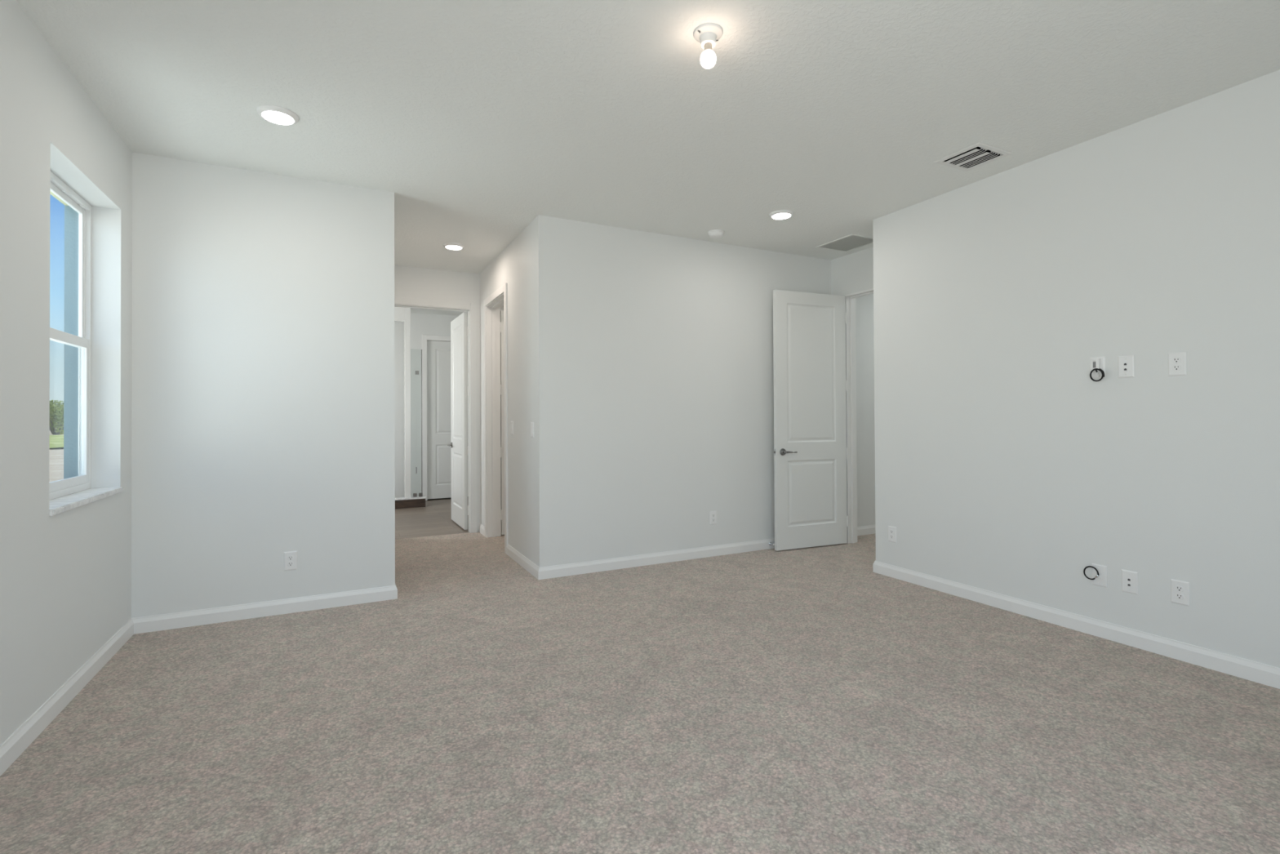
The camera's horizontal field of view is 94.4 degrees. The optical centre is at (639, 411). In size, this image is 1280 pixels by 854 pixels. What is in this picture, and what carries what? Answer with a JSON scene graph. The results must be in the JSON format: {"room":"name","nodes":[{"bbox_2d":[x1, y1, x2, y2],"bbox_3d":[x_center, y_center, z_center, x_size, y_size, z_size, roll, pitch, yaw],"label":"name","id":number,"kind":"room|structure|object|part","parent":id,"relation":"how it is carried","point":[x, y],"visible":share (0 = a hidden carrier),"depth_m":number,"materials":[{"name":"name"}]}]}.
{"room":"empty bedroom","nodes":[
{"label":"empty bedroom","id":0,"kind":"room"},
{"bbox_2d":[0,0,132,745],"bbox_3d":[-1.954,-0.136,1.286,0.150,2.845,5.144,0,-1,-27],"label":"wall","id":1,"kind":"structure","parent":0,"point":[65,577],"depth_m":2.46,"materials":[{"name":"white paint"}]},
{"bbox_2d":[0,617,133,776],"bbox_3d":[-1.873,1.240,1.312,0.015,0.092,4.904,0,-1,-27],"label":"baseboard","id":2,"kind":"structure","parent":1,"relation":"attached to","point":[19,741],"depth_m":2.55,"materials":[{"name":"white paint"}]},
{"bbox_2d":[48,171,123,515],"bbox_3d":[-2.822,-0.364,2.853,0.299,1.665,0.982,0,-1,-27],"label":"window","id":3,"kind":"structure","parent":1,"relation":"in","point":[67,494],"depth_m":3.21,"materials":[{"name":"white plastic"}]},
{"bbox_3d":[-2.843,-0.727,2.846,0.017,0.760,0.882,0,-1,-27],"label":"sash","id":4,"kind":"part","parent":3,"relation":"part of","materials":[{"name":"white plastic"}]},
{"bbox_3d":[-2.822,-0.006,2.849,0.018,0.781,0.880,0,-1,-27],"label":"sash","id":5,"kind":"part","parent":3,"relation":"part of","materials":[{"name":"white plastic"}]},
{"bbox_3d":[-2.832,-0.359,2.848,0.042,1.555,0.922,0,-1,-27],"label":"frame","id":6,"kind":"part","parent":3,"relation":"part of","materials":[{"name":"white plastic"}]},
{"bbox_3d":[-2.851,0.008,2.835,0.004,0.780,0.898,0,-1,-27],"label":"screen frame","id":7,"kind":"part","parent":3,"relation":"part of","materials":[{"name":"white plastic"}]},
{"bbox_3d":[-2.756,0.432,2.878,0.159,0.027,0.920,0,-1,-27],"label":"sill","id":8,"kind":"part","parent":3,"relation":"part of","materials":[{"name":"stone"}]},
{"bbox_2d":[63,204,78,479],"bbox_3d":[-2.059,-0.036,1.231,0.088,3.245,5.144,0,-1,-27],"label":"wall","id":9,"kind":"structure","parent":0,"point":[70,371],"depth_m":3.23,"materials":[{"name":"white paint"}]},
{"bbox_2d":[394,306,410,497],"bbox_3d":[-4.203,-0.131,7.927,2.125,2.725,0.100,0,-1,-27],"label":"trim","id":10,"kind":"structure","parent":0,"point":[401,313],"depth_m":8.35,"materials":[{"name":"white paint"}]},
{"bbox_2d":[394,312,467,497],"bbox_3d":[-3.828,-0.066,8.814,3.600,2.845,0.120,0,-1,-27],"label":"wall","id":11,"kind":"structure","parent":0,"point":[421,324],"depth_m":8.96,"materials":[{"name":"white paint"}]},
{"bbox_2d":[422,334,467,500],"bbox_3d":[-2.910,0.096,9.267,0.946,2.520,0.126,0,-1,-27],"label":"trim","id":12,"kind":"structure","parent":11,"relation":"attached to","point":[424,337],"depth_m":9.02,"materials":[{"name":"white paint"}]},
{"bbox_2d":[426,340,468,498],"bbox_3d":[-2.911,0.128,9.267,0.795,2.425,0.035,0,-1,-27],"label":"door","id":13,"kind":"structure","parent":11,"relation":"in","point":[438,353],"depth_m":9.15,"materials":[{"name":"white paint"}]},
{"bbox_2d":[394,265,503,532],"bbox_3d":[-2.159,-0.094,6.406,4.618,2.845,0.120,0,-1,-27],"label":"wall","id":14,"kind":"structure","parent":0,"point":[414,282],"depth_m":6.40,"materials":[{"name":"white paint"}]},
{"bbox_2d":[394,297,477,533],"bbox_3d":[-2.240,0.071,6.357,0.943,2.515,0.137,0,-1,-27],"label":"trim","id":15,"kind":"structure","parent":14,"relation":"attached to","point":[471,308],"depth_m":6.50,"materials":[{"name":"white paint"}]},
{"bbox_2d":[447,311,468,529],"bbox_3d":[-2.127,0.108,6.963,0.154,2.426,0.802,0,-1,-28],"label":"door","id":16,"kind":"structure","parent":14,"relation":"in","point":[459,328],"depth_m":6.87,"materials":[{"name":"white paint"}]},
{"bbox_2d":[131,151,831,617],"bbox_3d":[-0.498,-0.115,4.849,5.685,2.845,0.120,0,-1,-27],"label":"wall","id":17,"kind":"structure","parent":0,"point":[263,381],"depth_m":4.04,"materials":[{"name":"white paint"}]},
{"bbox_2d":[132,585,397,634],"bbox_3d":[-2.344,1.263,3.816,1.455,0.092,0.015,0,-1,-27],"label":"baseboard","id":18,"kind":"structure","parent":17,"relation":"attached to","point":[255,610],"depth_m":3.77,"materials":[{"name":"white paint"}]},
{"bbox_2d":[284,551,297,570],"bbox_3d":[-2.273,0.973,3.859,0.075,0.121,0.009,0,-1,-27],"label":"wall outlet","id":19,"kind":"object","parent":17,"relation":"attached to","point":[290,557],"visible":1,"depth_m":3.86,"materials":[{"name":"white plastic"}]},
{"bbox_2d":[287,561,293,566],"bbox_3d":[-2.272,0.992,3.856,0.034,0.028,0.003,0,-1,-27],"label":"receptacle","id":20,"kind":"object","parent":19,"relation":"attached to","point":[289,563],"depth_m":3.86,"materials":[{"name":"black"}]},
{"bbox_2d":[287,555,293,559],"bbox_3d":[-2.272,0.953,3.857,0.034,0.028,0.003,0,-1,-27],"label":"receptacle","id":21,"kind":"object","parent":19,"relation":"attached to","point":[289,557],"depth_m":3.86,"materials":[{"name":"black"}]},
{"bbox_2d":[537,537,774,579],"bbox_3d":[0.586,1.260,5.313,3.095,0.092,0.015,0,-1,-27],"label":"baseboard","id":22,"kind":"structure","parent":17,"relation":"attached to","point":[589,566],"depth_m":5.05,"materials":[{"name":"white paint"}]},
{"bbox_2d":[709,511,716,524],"bbox_3d":[0.663,0.961,5.359,0.075,0.121,0.009,0,-1,-27],"label":"wall outlet","id":23,"kind":"object","parent":17,"relation":"attached to","point":[713,514],"visible":1,"depth_m":5.35,"materials":[{"name":"white plastic"}]},
{"bbox_2d":[480,219,534,563],"bbox_3d":[-1.241,-0.104,5.673,0.140,2.845,2.022,0,-1,-27],"label":"wall","id":24,"kind":"structure","parent":0,"point":[514,266],"depth_m":5.17,"materials":[{"name":"white paint"}]},
{"bbox_2d":[479,523,484,535],"bbox_3d":[-1.704,1.280,6.410,0.015,0.092,0.261,0,-1,-27],"label":"baseboard","id":25,"kind":"structure","parent":24,"relation":"attached to","point":[481,526],"depth_m":6.43,"materials":[{"name":"white paint"}]},
{"bbox_2d":[483,282,508,554],"bbox_3d":[-1.375,0.068,5.922,0.159,2.505,0.928,0,-1,-27],"label":"trim","id":26,"kind":"structure","parent":24,"relation":"attached to","point":[492,304],"depth_m":6.25,"materials":[{"name":"white paint"}]},
{"bbox_2d":[500,310,504,534],"bbox_3d":[-1.149,0.118,6.514,0.794,2.388,0.094,0,-1,-34],"label":"door","id":27,"kind":"structure","parent":24,"relation":"in","point":[502,359],"depth_m":6.32,"materials":[{"name":"white paint"}]},
{"bbox_2d":[511,421,513,434],"bbox_3d":[-1.152,0.149,5.333,0.011,0.121,0.075,0,-1,-27],"label":"light switch","id":28,"kind":"object","parent":24,"relation":"attached to","point":[512,422],"visible":1,"depth_m":5.32,"materials":[{"name":"white plastic"}]},
{"bbox_2d":[506,544,539,579],"bbox_3d":[-1.002,1.266,5.036,0.015,0.092,0.966,0,-1,-27],"label":"baseboard","id":29,"kind":"structure","parent":24,"relation":"attached to","point":[517,557],"depth_m":4.97,"materials":[{"name":"white paint"}]},
{"bbox_2d":[530,422,533,437],"bbox_3d":[-0.872,0.149,4.786,0.011,0.121,0.075,0,-1,-27],"label":"light switch","id":30,"kind":"object","parent":24,"relation":"attached to","point":[531,423],"visible":1,"depth_m":4.77,"materials":[{"name":"white plastic"}]},
{"bbox_2d":[0,496,1279,853],"bbox_3d":[0.098,1.362,5.779,7.930,0.100,11.170,0,-1,-27],"label":"floor","id":31,"kind":"structure","parent":0,"point":[809,700],"depth_m":2.40,"materials":[{"name":"beige carpet"}]},
{"bbox_2d":[395,495,426,508],"bbox_3d":[-4.098,1.287,7.955,2.316,0.140,0.140,0,-1,-27],"label":"shower curb","id":32,"kind":"object","parent":31,"relation":"on","point":[400,502],"visible":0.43,"depth_m":8.34,"materials":[{"name":"brown tile"}]},
{"bbox_2d":[410,348,422,497],"bbox_3d":[-3.172,0.166,8.424,0.156,2.100,0.054,0,-1,-27],"label":"screen","id":33,"kind":"object","parent":32,"relation":"on","point":[415,495],"visible":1,"depth_m":8.46,"materials":[{"name":"clear glass"}]},
{"bbox_2d":[14,0,1279,316],"bbox_3d":[0.073,-1.593,5.770,8.018,0.120,11.260,0,-1,-27],"label":"ceiling","id":34,"kind":"structure","parent":0,"point":[482,119],"depth_m":2.88,"materials":[{"name":"white paint"}]},
{"bbox_2d":[256,105,298,125],"bbox_3d":[-1.883,-1.535,3.086,0.188,0.020,0.188,0,-1,-27],"label":"recessed light","id":35,"kind":"object","parent":34,"relation":"in","point":[278,115],"visible":1,"depth_m":3.06,"materials":[{"name":"white plastic"}]},
{"bbox_2d":[443,242,464,249],"bbox_3d":[-1.715,-1.516,5.464,0.188,0.020,0.188,0,-1,-27],"label":"recessed light","id":36,"kind":"object","parent":34,"relation":"in","point":[451,246],"visible":1,"depth_m":5.42,"materials":[{"name":"white plastic"}]},
{"bbox_2d":[693,22,722,68],"bbox_3d":[0.281,-1.489,2.444,0.120,0.143,0.120,0,-1,-27],"label":"ceiling light","id":37,"kind":"object","parent":34,"relation":"attached to","point":[708,33],"visible":1,"depth_m":2.42,"materials":[{"name":"white ceramic"}]},
{"bbox_3d":[0.281,-1.448,2.444,0.066,0.062,0.066,0,-1,-27],"label":"bulb","id":38,"kind":"part","parent":37,"relation":"part of","materials":[{"name":"white glass"}]},
{"bbox_3d":[0.281,-1.495,2.444,0.037,0.032,0.037,0,-1,-27],"label":"bulb","id":39,"kind":"part","parent":37,"relation":"part of","materials":[{"name":"grey"}]},
{"bbox_2d":[707,229,724,238],"bbox_3d":[0.656,-1.518,5.096,0.140,0.046,0.140,0,-1,-27],"label":"smoke detector","id":40,"kind":"object","parent":34,"relation":"attached to","point":[714,233],"visible":1,"depth_m":5.05,"materials":[{"name":"white plastic"}]},
{"bbox_2d":[768,209,793,219],"bbox_3d":[1.108,-1.537,4.650,0.188,0.020,0.188,0,-1,-27],"label":"recessed light","id":41,"kind":"object","parent":34,"relation":"in","point":[780,214],"visible":1,"depth_m":4.62,"materials":[{"name":"white plastic"}]},
{"bbox_2d":[815,233,873,252],"bbox_3d":[1.920,-1.542,5.455,0.385,0.006,0.450,0,-1,-27],"label":"ceiling vent","id":42,"kind":"object","parent":34,"relation":"in","point":[851,242],"visible":0.92,"depth_m":5.45,"materials":[{"name":"white metal"}]},
{"bbox_2d":[933,142,1013,171],"bbox_3d":[2.044,-1.613,3.646,0.320,0.124,0.300,0,-1,-27],"label":"ceiling vent","id":43,"kind":"object","parent":34,"relation":"in","point":[979,154],"visible":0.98,"depth_m":3.67,"materials":[{"name":"white metal"}]},
{"bbox_3d":[1.964,-1.560,3.605,0.045,0.020,0.225,0,-1,-27],"label":"blade","id":44,"kind":"part","parent":43,"relation":"part of","materials":[{"name":"white metal"}]},
{"bbox_3d":[1.997,-1.560,3.622,0.009,0.020,0.225,0,-1,-27],"label":"blade","id":45,"kind":"part","parent":43,"relation":"part of","materials":[{"name":"white metal"}]},
{"bbox_3d":[2.016,-1.560,3.632,0.009,0.020,0.225,0,-1,-27],"label":"blade","id":46,"kind":"part","parent":43,"relation":"part of","materials":[{"name":"white metal"}]},
{"bbox_3d":[2.050,-1.560,3.649,0.043,0.020,0.225,0,-1,-27],"label":"blade","id":47,"kind":"part","parent":43,"relation":"part of","materials":[{"name":"white metal"}]},
{"bbox_3d":[2.083,-1.560,3.666,0.010,0.020,0.225,0,-1,-27],"label":"blade","id":48,"kind":"part","parent":43,"relation":"part of","materials":[{"name":"white metal"}]},
{"bbox_3d":[2.103,-1.560,3.676,0.010,0.020,0.225,0,-1,-27],"label":"blade","id":49,"kind":"part","parent":43,"relation":"part of","materials":[{"name":"white metal"}]},
{"bbox_3d":[2.122,-1.560,3.686,0.010,0.020,0.225,0,-1,-27],"label":"blade","id":50,"kind":"part","parent":43,"relation":"part of","materials":[{"name":"white metal"}]},
{"bbox_3d":[2.145,-1.560,3.697,0.015,0.020,0.225,0,-1,-27],"label":"blade","id":51,"kind":"part","parent":43,"relation":"part of","materials":[{"name":"white metal"}]},
{"bbox_2d":[831,246,873,295],"bbox_3d":[2.253,-0.123,5.581,0.120,2.845,1.080,0,-1,-27],"label":"wall","id":52,"kind":"structure","parent":0,"point":[852,273],"depth_m":5.79,"materials":[{"name":"white paint"}]},
{"bbox_2d":[773,289,848,550],"bbox_3d":[1.639,0.079,5.685,0.846,2.426,0.154,0,-1,-22],"label":"door","id":53,"kind":"structure","parent":52,"relation":"in","point":[811,451],"depth_m":5.66,"materials":[{"name":"white paint"}]},
{"bbox_3d":[1.336,0.379,5.528,0.066,0.066,0.018,0,-1,-22],"label":"lever handle","id":54,"kind":"part","parent":53,"relation":"part of","materials":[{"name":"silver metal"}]},
{"bbox_3d":[1.401,0.379,5.526,0.139,0.020,0.047,0,-1,-22],"label":"lever","id":55,"kind":"part","parent":53,"relation":"part of","materials":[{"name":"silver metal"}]},
{"bbox_2d":[844,288,873,543],"bbox_3d":[2.285,0.071,5.518,0.128,2.457,0.854,0,-1,-27],"label":"trim","id":56,"kind":"structure","parent":52,"relation":"attached to","point":[850,299],"depth_m":5.87,"materials":[{"name":"white paint"}]},
{"bbox_2d":[855,293,875,526],"bbox_3d":[2.948,-0.117,6.655,2.095,2.845,0.120,0,-1,-27],"label":"wall","id":57,"kind":"structure","parent":0,"point":[864,339],"depth_m":6.30,"materials":[{"name":"white paint"}]},
{"bbox_2d":[857,524,875,535],"bbox_3d":[2.932,1.258,6.557,1.975,0.092,0.015,0,-1,-27],"label":"baseboard","id":58,"kind":"structure","parent":57,"relation":"attached to","point":[870,529],"depth_m":6.28,"materials":[{"name":"white paint"}]},
{"bbox_2d":[872,70,1279,667],"bbox_3d":[2.843,-0.146,3.062,0.120,2.845,3.944,0,-1,-27],"label":"wall","id":59,"kind":"structure","parent":0,"point":[1002,467],"depth_m":3.34,"materials":[{"name":"white paint"}]},
{"bbox_2d":[888,525,896,542],"bbox_3d":[1.969,0.960,4.633,0.009,0.121,0.075,0,-1,-27],"label":"wall outlet","id":60,"kind":"object","parent":59,"relation":"attached to","point":[891,530],"visible":1,"depth_m":4.63,"materials":[{"name":"white plastic"}]},
{"bbox_2d":[872,560,1279,688],"bbox_3d":[2.759,1.231,3.080,0.015,0.092,3.839,0,-1,-27],"label":"baseboard","id":61,"kind":"structure","parent":59,"relation":"attached to","point":[1257,672],"depth_m":3.35,"materials":[{"name":"white paint"}]},
{"bbox_2d":[1089,356,1105,378],"bbox_3d":[2.597,-0.250,3.377,0.030,0.121,0.075,0,-1,-27],"label":"cable plate","id":62,"kind":"object","parent":59,"relation":"attached to","point":[1098,362],"visible":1,"depth_m":3.37,"materials":[{"name":"white plastic"}]},
{"bbox_2d":[1092,358,1101,368],"bbox_3d":[2.595,-0.270,3.377,0.026,0.060,0.040,0,-1,-27],"label":"hood","id":63,"kind":"object","parent":62,"relation":"attached to","point":[1096,362],"depth_m":3.36,"materials":[{"name":"white plastic"}]},
{"bbox_2d":[1089,368,1104,381],"bbox_3d":[2.589,-0.207,3.363,0.039,0.077,0.072,0,-1,-27],"label":"coaxial cable","id":64,"kind":"object","parent":62,"relation":"hanging from","point":[1101,371],"visible":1,"depth_m":3.35,"materials":[{"name":"black rubber"}]},
{"bbox_2d":[1091,563,1106,587],"bbox_3d":[2.611,0.933,3.374,0.010,0.121,0.075,0,-1,-27],"label":"cable plate","id":65,"kind":"object","parent":59,"relation":"attached to","point":[1101,580],"visible":0.94,"depth_m":3.37,"materials":[{"name":"white plastic"}]},
{"bbox_2d":[1083,565,1099,579],"bbox_3d":[2.576,0.923,3.384,0.047,0.075,0.086,0,-1,-27],"label":"coaxial cable","id":66,"kind":"object","parent":65,"relation":"hanging from","point":[1086,567],"visible":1,"depth_m":3.38,"materials":[{"name":"black rubber"}]},
{"bbox_2d":[1117,355,1134,377],"bbox_3d":[2.669,-0.246,3.260,0.009,0.121,0.075,0,-1,-27],"label":"jack plate","id":67,"kind":"object","parent":59,"relation":"attached to","point":[1126,366],"visible":1,"depth_m":3.26,"materials":[{"name":"white plastic"}]},
{"bbox_2d":[1121,568,1137,594],"bbox_3d":[2.678,0.933,3.245,0.009,0.121,0.075,0,-1,-27],"label":"jack plate","id":68,"kind":"object","parent":59,"relation":"attached to","point":[1129,578],"visible":1,"depth_m":3.24,"materials":[{"name":"white plastic"}]},
{"bbox_2d":[1168,351,1186,376],"bbox_3d":[2.771,-0.244,3.061,0.009,0.121,0.075,0,-1,-27],"label":"wall outlet","id":69,"kind":"object","parent":59,"relation":"attached to","point":[1177,362],"visible":1,"depth_m":3.06,"materials":[{"name":"white plastic"}]},
{"bbox_2d":[1172,364,1181,370],"bbox_3d":[2.769,-0.225,3.060,0.003,0.028,0.034,0,-1,-27],"label":"receptacle","id":70,"kind":"object","parent":69,"relation":"attached to","point":[1175,367],"depth_m":3.06,"materials":[{"name":"white plastic"}]},
{"bbox_2d":[1172,357,1181,363],"bbox_3d":[2.768,-0.264,3.060,0.003,0.028,0.034,0,-1,-27],"label":"receptacle","id":71,"kind":"object","parent":69,"relation":"attached to","point":[1175,360],"depth_m":3.06,"materials":[{"name":"white plastic"}]},
{"bbox_2d":[1170,578,1189,606],"bbox_3d":[2.777,0.932,3.051,0.009,0.121,0.075,0,-1,-27],"label":"wall outlet","id":72,"kind":"object","parent":59,"relation":"attached to","point":[1180,590],"visible":1,"depth_m":3.05,"materials":[{"name":"white plastic"}]},
{"bbox_2d":[1175,593,1183,599],"bbox_3d":[2.775,0.951,3.050,0.003,0.028,0.034,0,-1,-27],"label":"receptacle","id":73,"kind":"object","parent":72,"relation":"attached to","point":[1178,596],"depth_m":3.05,"materials":[{"name":"white plastic"}]},
{"bbox_2d":[1175,585,1183,591],"bbox_3d":[2.774,0.912,3.050,0.003,0.028,0.034,0,-1,-27],"label":"receptacle","id":74,"kind":"object","parent":72,"relation":"attached to","point":[1178,588],"depth_m":3.05,"materials":[{"name":"white plastic"}]},
{"label":"outside","id":75,"kind":"structure","parent":0,"visible":0},
{"bbox_2d":[48,423,63,482],"bbox_3d":[-85.453,2.558,57.394,220.000,0.500,300.000,0,-1,-27],"label":"ground","id":76,"kind":"structure","parent":75,"point":[55,455],"depth_m":18.65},
{"bbox_2d":[48,435,63,448],"bbox_3d":[-43.444,1.823,34.500,46.000,0.140,27.000,0,-1,-27],"label":"grass","id":77,"kind":"structure","parent":76,"relation":"on","point":[55,441],"depth_m":34.70,"materials":[{"name":"green plant"}]},
{"bbox_2d":[49,400,63,435],"bbox_3d":[-53.105,0.576,53.966,3.512,3.263,3.778,0,-1,-45],"label":"shrub","id":78,"kind":"object","parent":76,"relation":"on","point":[56,411],"visible":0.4,"depth_m":53.36,"materials":[{"name":"green plant"}]}
]}

